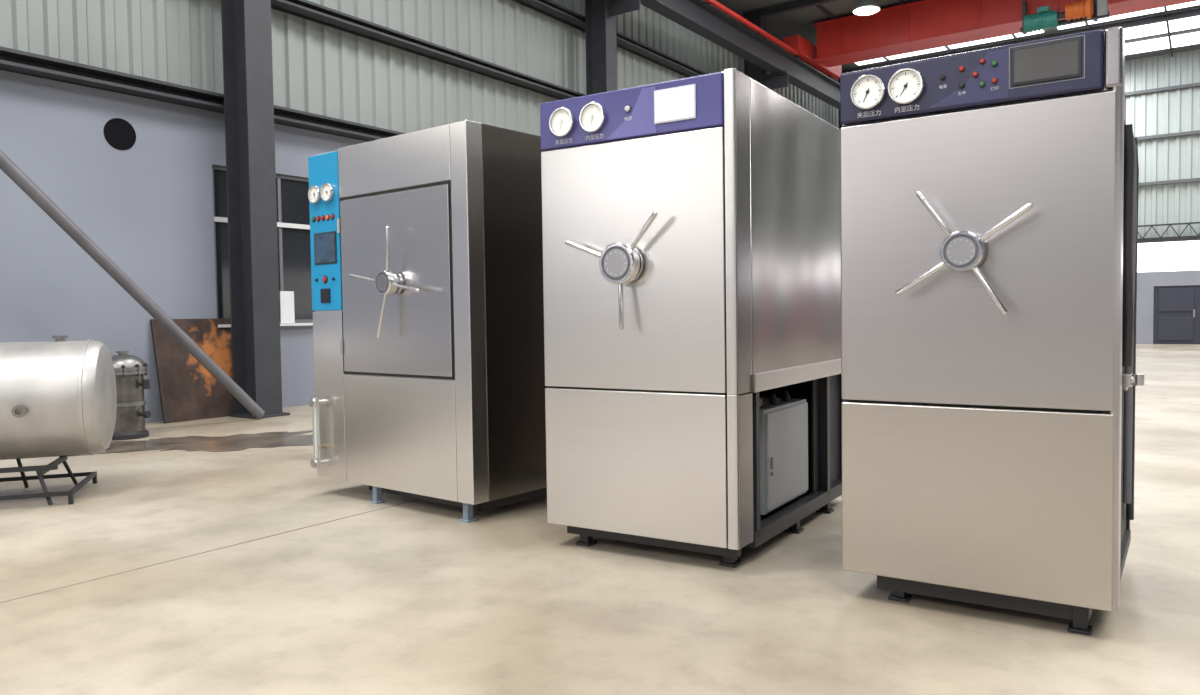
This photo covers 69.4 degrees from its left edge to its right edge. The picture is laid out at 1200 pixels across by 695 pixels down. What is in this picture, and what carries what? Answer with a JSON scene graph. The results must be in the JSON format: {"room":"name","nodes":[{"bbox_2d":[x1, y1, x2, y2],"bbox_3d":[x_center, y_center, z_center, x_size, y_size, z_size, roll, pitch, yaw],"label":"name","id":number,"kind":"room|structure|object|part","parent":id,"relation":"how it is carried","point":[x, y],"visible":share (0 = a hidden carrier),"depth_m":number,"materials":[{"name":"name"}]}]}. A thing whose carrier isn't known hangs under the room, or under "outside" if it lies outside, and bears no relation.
{"room":"factory floor","nodes":[
{"label":"factory floor","id":0,"kind":"room"},
{"bbox_2d":[0,70,367,422],"bbox_3d":[-2.766,-0.985,11.051,0.222,3.200,39.000,1,3,35],"label":"wall","id":1,"kind":"structure","parent":0,"point":[147,206],"depth_m":8.24,"materials":[{"name":"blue paint"}]},
{"bbox_2d":[104,118,135,149],"bbox_3d":[-4.570,-2.032,8.256,0.007,0.300,0.300,1,3,35],"label":"air vent","id":2,"kind":"object","parent":1,"relation":"in","point":[119,133],"visible":1,"depth_m":8.25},
{"bbox_2d":[0,46,404,141],"bbox_3d":[-2.655,-2.619,10.832,0.263,0.140,38.900,1,3,35],"label":"steel beam","id":3,"kind":"structure","parent":1,"relation":"attached to","point":[11,60],"depth_m":8.37,"materials":[{"name":"grey metal"}]},
{"bbox_2d":[212,165,315,326],"bbox_3d":[-3.331,-1.109,10.066,0.180,1.700,2.490,1,3,35],"label":"window","id":4,"kind":"structure","parent":1,"relation":"in","point":[292,201],"depth_m":9.83,"materials":[{"name":"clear glass"}]},
{"bbox_3d":[-3.376,-1.394,10.084,0.080,0.050,2.450,1,3,35],"label":"rail","id":5,"kind":"part","parent":4,"relation":"part of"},
{"bbox_3d":[-3.302,-0.274,10.087,0.140,0.030,2.490,1,3,35],"label":"sill","id":6,"kind":"part","parent":4,"relation":"part of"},
{"bbox_2d":[279,291,294,322],"bbox_3d":[-3.528,-0.454,9.778,0.016,0.360,0.180,1,3,35],"label":"sheet","id":7,"kind":"object","parent":4,"relation":"on","point":[287,315],"visible":0.91,"depth_m":9.77,"materials":[{"name":"white paper"}]},
{"bbox_2d":[1138,237,1199,242],"bbox_3d":[16.455,-2.761,21.294,19.500,0.080,0.104,1,3,35],"label":"trim","id":8,"kind":"structure","parent":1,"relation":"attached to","point":[1190,238],"depth_m":22.42,"materials":[{"name":"grey metal"}]},
{"bbox_2d":[1138,222,1199,239],"bbox_3d":[14.962,-3.005,22.218,9.010,0.380,0.061,1,3,35],"label":"girder","id":9,"kind":"object","parent":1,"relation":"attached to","point":[1188,223],"visible":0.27,"depth_m":22.39,"materials":[{"name":"grey metal"}]},
{"bbox_2d":[0,0,838,135],"bbox_3d":[-2.783,-4.741,10.880,0.050,4.320,39.000,1,3,35],"label":"cladding","id":10,"kind":"object","parent":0,"point":[319,69],"visible":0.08,"depth_m":11.00,"materials":[{"name":"grey metal"}]},
{"bbox_2d":[271,0,585,99],"bbox_3d":[-2.673,-3.878,10.784,0.263,0.110,38.900,1,3,35],"label":"steel beam","id":11,"kind":"structure","parent":10,"relation":"attached to","point":[305,9],"depth_m":11.10,"materials":[{"name":"grey metal"}]},
{"bbox_2d":[512,0,706,77],"bbox_3d":[-2.691,-5.127,10.736,0.263,0.110,38.900,1,3,35],"label":"trim","id":12,"kind":"structure","parent":10,"relation":"attached to","point":[549,8],"depth_m":15.09,"materials":[{"name":"grey metal"}]},
{"bbox_2d":[0,344,1199,694],"bbox_3d":[5.332,0.771,5.498,19.950,0.120,39.450,1,3,35],"label":"floor","id":13,"kind":"structure","parent":0,"point":[410,598],"depth_m":3.04,"materials":[{"name":"concrete"}]},
{"bbox_2d":[0,455,96,504],"bbox_3d":[-3.598,0.760,4.847,1.260,0.215,0.662,-2,2,-20],"label":"stand","id":14,"kind":"object","parent":13,"relation":"on","point":[40,470],"visible":0.84,"depth_m":4.78,"materials":[{"name":"black paint"}]},
{"bbox_3d":[-3.466,0.746,5.200,0.021,0.205,0.080,0,2,10],"label":"leg","id":15,"kind":"part","parent":14,"relation":"part of","materials":[{"name":"black paint"}]},
{"bbox_3d":[-3.544,0.674,4.577,1.180,0.025,0.026,-2,2,-20],"label":"rail","id":16,"kind":"part","parent":14,"relation":"part of","materials":[{"name":"grey metal"}]},
{"bbox_3d":[-3.729,0.657,5.084,1.180,0.025,0.026,-2,2,-20],"label":"rail","id":17,"kind":"part","parent":14,"relation":"part of","materials":[{"name":"black metal"}]},
{"bbox_3d":[-3.044,0.758,4.745,0.107,0.208,0.022,0,2,17],"label":"leg","id":18,"kind":"part","parent":14,"relation":"part of","materials":[{"name":"black paint"}]},
{"bbox_2d":[0,335,116,458],"bbox_3d":[-3.674,0.297,4.792,1.704,0.699,0.695,-2,2,-20],"label":"tank","id":19,"kind":"object","parent":14,"relation":"on","point":[58,397],"visible":1,"depth_m":4.77,"materials":[{"name":"metal"}]},
{"bbox_3d":[-3.240,0.740,5.282,0.022,0.208,0.107,1,3,33],"label":"leg","id":20,"kind":"part","parent":14,"relation":"part of","materials":[{"name":"black paint"}]},
{"bbox_3d":[-2.905,0.836,4.762,0.022,0.050,0.022,-2,2,-20],"label":"leg","id":21,"kind":"part","parent":14,"relation":"part of","materials":[{"name":"black paint"}]},
{"bbox_3d":[-3.125,0.816,5.363,0.022,0.050,0.022,-2,2,-20],"label":"leg","id":22,"kind":"part","parent":14,"relation":"part of","materials":[{"name":"black paint"}]},
{"bbox_2d":[111,351,150,440],"bbox_3d":[-4.085,0.402,7.439,0.380,0.745,0.390,-2,3,-33],"label":"vessel","id":23,"kind":"object","parent":13,"relation":"on","point":[130,370],"visible":0.7,"depth_m":7.33,"materials":[{"name":"metal"}]},
{"bbox_3d":[-4.089,0.112,7.428,0.340,0.110,0.340,-1,2,0],"label":"lid","id":24,"kind":"part","parent":23,"relation":"part of","materials":[{"name":"metal"}]},
{"bbox_2d":[140,411,150,417],"bbox_3d":[-3.895,0.573,7.417,0.077,0.059,0.059,-1,2,7],"label":"outlet","id":25,"kind":"object","parent":23,"relation":"attached to","point":[147,414],"depth_m":7.41,"materials":[{"name":"metal"}]},
{"bbox_2d":[150,318,233,423],"bbox_3d":[-4.061,0.214,8.827,0.215,1.017,0.900,1,3,35],"label":"metal sheet","id":26,"kind":"object","parent":13,"relation":"on","point":[188,391],"visible":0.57,"depth_m":8.74,"materials":[{"name":"brown metal"}]},
{"bbox_2d":[72,430,312,455],"bbox_3d":[-3.154,0.774,7.033,3.424,0.001,1.076,-2,2,-18],"label":"puddle","id":27,"kind":"object","parent":13,"relation":"on","point":[267,439],"visible":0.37,"depth_m":7.04,"materials":[{"name":"liquid"}]},
{"bbox_2d":[0,499,419,602],"bbox_3d":[1.424,0.664,8.198,0.010,0.002,39.000,1,3,35],"label":"joint","id":28,"kind":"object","parent":13,"relation":"in","point":[417,499],"depth_m":3.67,"materials":[{"name":"grey concrete"}]},
{"bbox_2d":[221,0,289,418],"bbox_3d":[-3.373,-2.947,8.692,0.950,7.320,0.400,1,3,35],"label":"steel column","id":29,"kind":"structure","parent":13,"relation":"on","point":[246,24],"depth_m":8.87,"materials":[{"name":"grey metal"}]},
{"bbox_2d":[0,150,264,418],"bbox_3d":[-5.002,-2.188,5.897,0.100,6.036,6.189,0,3,31],"label":"pipe","id":30,"kind":"object","parent":29,"relation":"attached to","point":[7,166],"visible":1,"depth_m":7.41,"materials":[{"name":"grey metal"}]},
{"bbox_3d":[-3.520,0.695,8.973,0.460,0.025,0.400,1,3,35],"label":"plate","id":31,"kind":"part","parent":29,"relation":"part of","materials":[{"name":"grey metal"}]},
{"bbox_2d":[640,0,839,109],"bbox_3d":[-1.982,-5.670,10.152,0.283,0.490,38.800,1,3,35],"label":"beam","id":32,"kind":"structure","parent":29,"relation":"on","point":[697,16],"depth_m":16.94,"materials":[{"name":"grey metal"}]},
{"bbox_2d":[704,0,797,54],"bbox_3d":[-4.378,-5.731,6.390,0.125,0.090,29.900,1,3,35],"label":"rail","id":33,"kind":"object","parent":32,"relation":"on","point":[714,3],"visible":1,"depth_m":16.74,"materials":[{"name":"red metal"}]},
{"bbox_2d":[783,0,1198,79],"bbox_3d":[12.263,-6.746,14.848,18.260,0.839,2.700,1,3,35],"label":"crane","id":34,"kind":"object","parent":32,"relation":"on","point":[924,24],"visible":0.74,"depth_m":18.19,"materials":[{"name":"red paint"}]},
{"bbox_2d":[1020,0,1109,34],"bbox_3d":[8.674,-6.337,16.233,1.480,0.698,0.578,1,3,35],"label":"trolley","id":35,"kind":"object","parent":34,"relation":"attached to","point":[1045,18],"visible":1,"depth_m":16.13,"materials":[{"name":"teal metal"}]},
{"bbox_3d":[8.234,-6.396,16.806,0.060,0.610,0.140,1,3,35],"label":"hanger plate","id":36,"kind":"part","parent":35,"relation":"part of","materials":[{"name":"grey metal"}]},
{"bbox_3d":[8.357,-6.155,16.341,0.480,0.336,0.336,1,3,35],"label":"hoist motor","id":37,"kind":"part","parent":35,"relation":"part of","materials":[{"name":"teal metal"}]},
{"bbox_3d":[8.734,-6.120,16.323,1.480,0.080,0.100,1,3,35],"label":"trolley frame","id":38,"kind":"part","parent":35,"relation":"part of","materials":[{"name":"grey metal"}]},
{"bbox_3d":[8.806,-6.229,16.023,0.340,0.326,0.326,1,3,35],"label":"gear motor","id":39,"kind":"part","parent":35,"relation":"part of","materials":[{"name":"orange paint"}]},
{"bbox_3d":[9.217,-6.384,16.119,0.060,0.610,0.140,1,3,35],"label":"hanger plate","id":40,"kind":"part","parent":35,"relation":"part of","materials":[{"name":"grey metal"}]},
{"bbox_2d":[308,120,549,522],"bbox_3d":[-0.757,-0.139,4.959,1.308,1.920,1.340,1,3,39],"label":"autoclave","id":41,"kind":"object","parent":13,"relation":"on","point":[426,245],"visible":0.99,"depth_m":4.36,"materials":[{"name":"grey metal"}]},
{"bbox_3d":[-1.612,0.472,4.878,0.008,0.350,0.008,1,3,39],"label":"guard rod","id":42,"kind":"part","parent":41,"relation":"part of","materials":[{"name":"metal"}]},
{"bbox_3d":[-1.570,0.472,4.844,0.008,0.350,0.008,1,3,39],"label":"guard rod","id":43,"kind":"part","parent":41,"relation":"part of","materials":[{"name":"metal"}]},
{"bbox_3d":[-1.524,-0.639,4.818,0.280,0.864,0.020,1,3,39],"label":"control panel","id":44,"kind":"part","parent":41,"relation":"part of","materials":[{"name":"blue metal"}]},
{"bbox_3d":[-1.510,0.267,4.854,0.280,0.938,0.018,1,3,39],"label":"panel","id":45,"kind":"part","parent":41,"relation":"part of","materials":[{"name":"grey metal"}]},
{"bbox_3d":[-1.064,-0.941,4.432,0.905,0.268,0.018,1,3,39],"label":"header panel","id":46,"kind":"part","parent":41,"relation":"part of","materials":[{"name":"grey metal"}]},
{"bbox_3d":[-1.061,-0.327,4.448,0.878,0.926,0.010,1,3,39],"label":"door","id":47,"kind":"part","parent":41,"relation":"part of","materials":[{"name":"metal"}]},
{"bbox_3d":[-1.044,0.449,4.485,0.905,0.590,0.018,1,3,39],"label":"panel","id":48,"kind":"part","parent":41,"relation":"part of","materials":[{"name":"grey metal"}]},
{"bbox_3d":[-0.599,0.748,4.934,0.908,0.055,1.050,1,3,39],"label":"frame","id":49,"kind":"part","parent":41,"relation":"part of","materials":[{"name":"black paint"}]},
{"bbox_3d":[-0.628,-0.161,4.170,0.115,1.820,0.102,1,3,39],"label":"corner post","id":50,"kind":"part","parent":41,"relation":"part of","materials":[{"name":"grey metal"}]},
{"bbox_3d":[-0.190,-0.184,4.622,0.004,1.818,1.147,1,3,39],"label":"panel","id":51,"kind":"part","parent":41,"relation":"part of","materials":[{"name":"metal"}]},
{"bbox_2d":[585,0,639,94],"bbox_3d":[0.266,-3.200,13.890,0.950,7.320,0.400,1,3,35],"label":"steel column","id":52,"kind":"structure","parent":13,"relation":"on","point":[600,15],"depth_m":13.96,"materials":[{"name":"grey metal"}]},
{"bbox_2d":[540,68,842,567],"bbox_3d":[0.516,-0.117,4.079,0.906,1.905,1.584,1,3,32],"label":"autoclave","id":53,"kind":"object","parent":13,"relation":"on","point":[691,226],"visible":0.99,"depth_m":3.50,"materials":[{"name":"metal"}]},
{"bbox_3d":[0.106,-0.935,3.470,0.842,0.199,0.024,1,3,32],"label":"control panel","id":54,"kind":"part","parent":53,"relation":"part of","materials":[{"name":"purple metal"}]},
{"bbox_3d":[0.114,-0.331,3.493,0.842,1.001,0.014,1,3,32],"label":"door","id":55,"kind":"part","parent":53,"relation":"part of","materials":[{"name":"metal"}]},
{"bbox_3d":[0.128,0.470,3.526,0.842,0.586,0.020,1,3,32],"label":"panel","id":56,"kind":"part","parent":53,"relation":"part of","materials":[{"name":"metal"}]},
{"bbox_3d":[0.575,0.747,4.180,0.865,0.080,1.420,1,3,32],"label":"frame","id":57,"kind":"part","parent":53,"relation":"part of","materials":[{"name":"black paint"}]},
{"bbox_3d":[0.507,0.473,3.288,0.042,0.588,0.022,1,3,32],"label":"corner post","id":58,"kind":"part","parent":53,"relation":"part of","materials":[{"name":"metal"}]},
{"bbox_3d":[0.547,-0.431,3.302,0.004,1.212,0.133,1,3,32],"label":"corner panel","id":59,"kind":"part","parent":53,"relation":"part of","materials":[{"name":"metal"}]},
{"bbox_3d":[0.556,0.472,3.345,0.020,0.584,0.130,1,3,32],"label":"corner panel","id":60,"kind":"part","parent":53,"relation":"part of","materials":[{"name":"metal"}]},
{"bbox_3d":[0.614,0.463,3.464,0.040,0.590,0.035,1,3,32],"label":"post","id":61,"kind":"part","parent":53,"relation":"part of","materials":[{"name":"metal"}]},
{"bbox_3d":[0.937,0.410,4.767,0.855,0.588,0.014,1,3,32],"label":"panel","id":62,"kind":"part","parent":53,"relation":"part of","materials":[{"name":"metal"}]},
{"bbox_3d":[0.842,0.477,3.880,0.012,0.415,0.510,1,3,32],"label":"box door","id":63,"kind":"part","parent":53,"relation":"part of","materials":[{"name":"grey paint"}]},
{"bbox_3d":[0.945,-0.495,3.929,0.007,1.139,1.350,1,3,32],"label":"panel","id":64,"kind":"part","parent":53,"relation":"part of","materials":[{"name":"silver metal"}]},
{"bbox_3d":[1.095,0.427,4.227,0.040,0.590,0.040,1,3,32],"label":"post","id":65,"kind":"part","parent":53,"relation":"part of","materials":[{"name":"black metal"}]},
{"bbox_3d":[1.135,0.423,4.337,0.009,0.588,0.430,1,3,32],"label":"panel","id":66,"kind":"part","parent":53,"relation":"part of","materials":[{"name":"metal"}]},
{"bbox_3d":[1.281,0.413,4.520,0.040,0.590,0.034,1,3,32],"label":"post","id":67,"kind":"part","parent":53,"relation":"part of","materials":[{"name":"metal"}]},
{"bbox_2d":[743,15,789,89],"bbox_3d":[3.619,-3.433,18.679,0.950,7.320,0.400,1,3,35],"label":"steel column","id":68,"kind":"structure","parent":13,"relation":"on","point":[776,80],"depth_m":18.57,"materials":[{"name":"grey metal"}]},
{"bbox_2d":[839,79,841,128],"bbox_3d":[7.000,-3.668,23.508,0.950,7.320,0.400,1,3,35],"label":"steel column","id":69,"kind":"structure","parent":13,"relation":"on","point":[840,124],"depth_m":23.56,"materials":[{"name":"grey metal"}]},
{"bbox_2d":[840,27,1144,635],"bbox_3d":[1.462,-0.046,3.132,0.877,1.809,1.138,1,3,34],"label":"autoclave","id":70,"kind":"object","parent":13,"relation":"on","point":[989,197],"visible":1,"depth_m":2.71,"materials":[{"name":"metal"}]},
{"bbox_3d":[1.143,0.457,3.439,0.015,0.590,1.028,1,3,34],"label":"panel","id":71,"kind":"part","parent":70,"relation":"part of","materials":[{"name":"metal"}]},
{"bbox_3d":[1.141,-0.841,2.736,0.777,0.173,0.028,1,3,34],"label":"control panel","id":72,"kind":"part","parent":70,"relation":"part of","materials":[{"name":"metal"}]},
{"bbox_3d":[1.176,0.483,2.779,0.811,0.586,0.024,1,3,34],"label":"panel","id":73,"kind":"part","parent":70,"relation":"part of","materials":[{"name":"metal"}]},
{"bbox_3d":[1.163,-0.282,2.747,0.811,0.930,0.018,1,3,34],"label":"door","id":74,"kind":"part","parent":70,"relation":"part of","materials":[{"name":"metal"}]},
{"bbox_3d":[1.467,0.785,3.228,0.754,0.071,1.000,1,3,34],"label":"frame","id":75,"kind":"part","parent":70,"relation":"part of","materials":[{"name":"black paint"}]},
{"bbox_3d":[1.750,0.440,3.639,0.764,0.590,0.015,1,3,34],"label":"panel","id":76,"kind":"part","parent":70,"relation":"part of","materials":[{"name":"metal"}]},
{"bbox_3d":[1.527,0.484,2.591,0.045,0.590,0.100,1,3,34],"label":"corner post","id":77,"kind":"part","parent":70,"relation":"part of","materials":[{"name":"metal"}]},
{"bbox_3d":[1.802,-0.037,3.014,0.015,1.530,0.950,1,3,34],"label":"panel","id":78,"kind":"part","parent":70,"relation":"part of","materials":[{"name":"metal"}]},
{"bbox_3d":[1.806,0.748,3.020,0.030,0.040,0.900,1,3,34],"label":"rail","id":79,"kind":"part","parent":70,"relation":"part of","materials":[{"name":"grey metal"}]},
{"bbox_3d":[2.060,-0.010,3.385,0.025,1.580,0.050,1,3,34],"label":"post","id":80,"kind":"part","parent":70,"relation":"part of","materials":[{"name":"metal"}]},
{"bbox_2d":[716,0,1199,79],"bbox_3d":[5.206,-6.831,5.186,19.950,0.100,39.400,1,3,35],"label":"ceiling","id":81,"kind":"structure","parent":0,"point":[800,21],"depth_m":19.54,"materials":[{"name":"metal"}]},
{"bbox_2d":[743,0,837,19],"bbox_3d":[11.041,-7.074,13.305,19.300,0.130,0.122,1,3,35],"label":"trim","id":82,"kind":"structure","parent":81,"relation":"attached to","point":[800,4],"depth_m":18.29,"materials":[{"name":"grey metal"}]},
{"bbox_2d":[852,0,880,15],"bbox_3d":[5.381,-7.017,17.515,0.560,0.480,0.560,1,3,35],"label":"lamp","id":83,"kind":"object","parent":81,"relation":"hanging from","point":[864,7],"visible":1,"depth_m":17.38,"materials":[{"name":"grey paint"}]},
{"bbox_2d":[853,6,879,15],"bbox_3d":[5.384,-6.792,17.524,0.520,0.030,0.520,1,3,35],"label":"diffuser","id":84,"kind":"object","parent":83,"relation":"attached to","point":[858,10],"depth_m":17.43,"materials":[{"name":"white plastic"}]},
{"bbox_2d":[855,30,1043,64],"bbox_3d":[8.274,-7.416,21.120,4.400,0.035,1.250,1,3,35],"label":"window","id":85,"kind":"structure","parent":81,"relation":"attached to","point":[1010,36],"depth_m":21.43,"materials":[{"name":"white glass"}]},
{"bbox_2d":[842,8,1199,72],"bbox_3d":[14.336,-7.303,18.012,19.300,0.130,0.122,1,3,35],"label":"trim","id":86,"kind":"structure","parent":81,"relation":"attached to","point":[1193,12],"depth_m":20.12,"materials":[{"name":"grey metal"}]},
{"bbox_2d":[1057,0,1199,29],"bbox_3d":[12.002,-7.370,18.513,4.100,0.035,1.250,1,3,35],"label":"window","id":87,"kind":"structure","parent":81,"relation":"attached to","point":[1194,3],"depth_m":19.20,"materials":[{"name":"white glass"}]},
{"bbox_2d":[1123,16,1199,39],"bbox_3d":[13.076,-7.445,20.047,4.100,0.035,1.200,1,3,35],"label":"window","id":88,"kind":"structure","parent":81,"relation":"attached to","point":[1190,22],"depth_m":20.16,"materials":[{"name":"white glass"}]},
{"bbox_2d":[1125,32,1199,54],"bbox_3d":[13.993,-7.509,21.357,4.100,0.035,1.000,1,3,35],"label":"window","id":89,"kind":"structure","parent":81,"relation":"attached to","point":[1190,38],"depth_m":21.36,"materials":[{"name":"white glass"}]},
{"bbox_3d":[7.689,-6.840,8.517,19.300,0.130,0.120,1,3,35],"label":"trim","id":90,"kind":"structure","parent":81,"relation":"attached to","visible":0},
{"bbox_2d":[808,0,892,64],"bbox_3d":[-1.368,-6.796,9.790,0.040,0.050,39.000,1,3,35],"label":"trim","id":91,"kind":"structure","parent":90,"relation":"attached to","point":[819,7],"depth_m":18.80,"materials":[{"name":"grey metal"}]},
{"bbox_2d":[898,0,953,53],"bbox_3d":[-0.139,-6.782,8.930,0.067,0.050,39.000,1,3,35],"label":"trim","id":92,"kind":"structure","parent":90,"relation":"attached to","point":[900,1],"depth_m":21.31,"materials":[{"name":"grey metal"}]},
{"bbox_2d":[1011,34,1018,42],"bbox_3d":[1.090,-6.766,8.070,0.067,0.050,39.000,1,3,35],"label":"trim","id":93,"kind":"structure","parent":90,"relation":"attached to","point":[1013,35],"depth_m":20.64,"materials":[{"name":"grey metal"}]},
{"bbox_2d":[1164,6,1172,56],"bbox_3d":[3.548,-6.737,6.351,0.041,0.050,39.000,1,3,35],"label":"trim","id":94,"kind":"structure","parent":90,"relation":"attached to","point":[1165,7],"depth_m":20.27,"materials":[{"name":"grey metal"}]},
{"bbox_2d":[1124,49,1199,239],"bbox_3d":[16.420,-5.172,21.291,19.600,4.820,0.042,1,3,35],"label":"cladding","id":95,"kind":"object","parent":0,"point":[1178,110],"visible":0.2,"depth_m":22.50,"materials":[{"name":"white metal"}]},
{"bbox_2d":[1125,82,1199,95],"bbox_3d":[16.398,-6.657,21.145,19.500,0.080,0.104,1,3,35],"label":"trim","id":96,"kind":"structure","parent":95,"relation":"attached to","point":[1198,83],"depth_m":22.40,"materials":[{"name":"grey metal"}]},
{"bbox_2d":[1134,130,1199,140],"bbox_3d":[16.415,-5.459,21.191,19.500,0.080,0.104,1,3,35],"label":"trim","id":97,"kind":"structure","parent":95,"relation":"attached to","point":[1196,131],"depth_m":22.36,"materials":[{"name":"grey metal"}]},
{"bbox_2d":[1139,178,1199,185],"bbox_3d":[16.433,-4.260,21.237,19.500,0.080,0.104,1,3,35],"label":"trim","id":98,"kind":"structure","parent":95,"relation":"attached to","point":[1190,179],"depth_m":22.39,"materials":[{"name":"grey metal"}]},
{"bbox_2d":[1136,270,1199,343],"bbox_3d":[16.465,-1.019,21.531,19.720,1.900,0.200,1,3,35],"label":"wall","id":99,"kind":"structure","parent":0,"point":[1146,281],"depth_m":22.81,"materials":[{"name":"grey paint"}]},
{"bbox_2d":[1137,240,1199,271],"bbox_3d":[16.474,-2.365,21.416,19.600,0.800,0.080,1,3,35],"label":"window","id":100,"kind":"structure","parent":99,"relation":"in","point":[1179,255],"depth_m":22.55,"materials":[{"name":"white glass"}]},
{"bbox_2d":[1153,285,1199,343],"bbox_3d":[15.341,-0.840,22.266,1.900,1.520,0.140,1,3,35],"label":"door","id":101,"kind":"structure","parent":99,"relation":"in","point":[1176,316],"depth_m":22.49,"materials":[{"name":"grey paint"}]},
{"bbox_3d":[14.945,-1.234,22.496,0.780,0.600,0.035,1,3,35],"label":"panel","id":102,"kind":"part","parent":101,"relation":"part of","materials":[{"name":"glass"}]},
{"bbox_3d":[14.956,-0.484,22.525,0.780,0.600,0.035,1,3,35],"label":"panel","id":103,"kind":"part","parent":101,"relation":"part of","materials":[{"name":"grey metal"}]}
]}

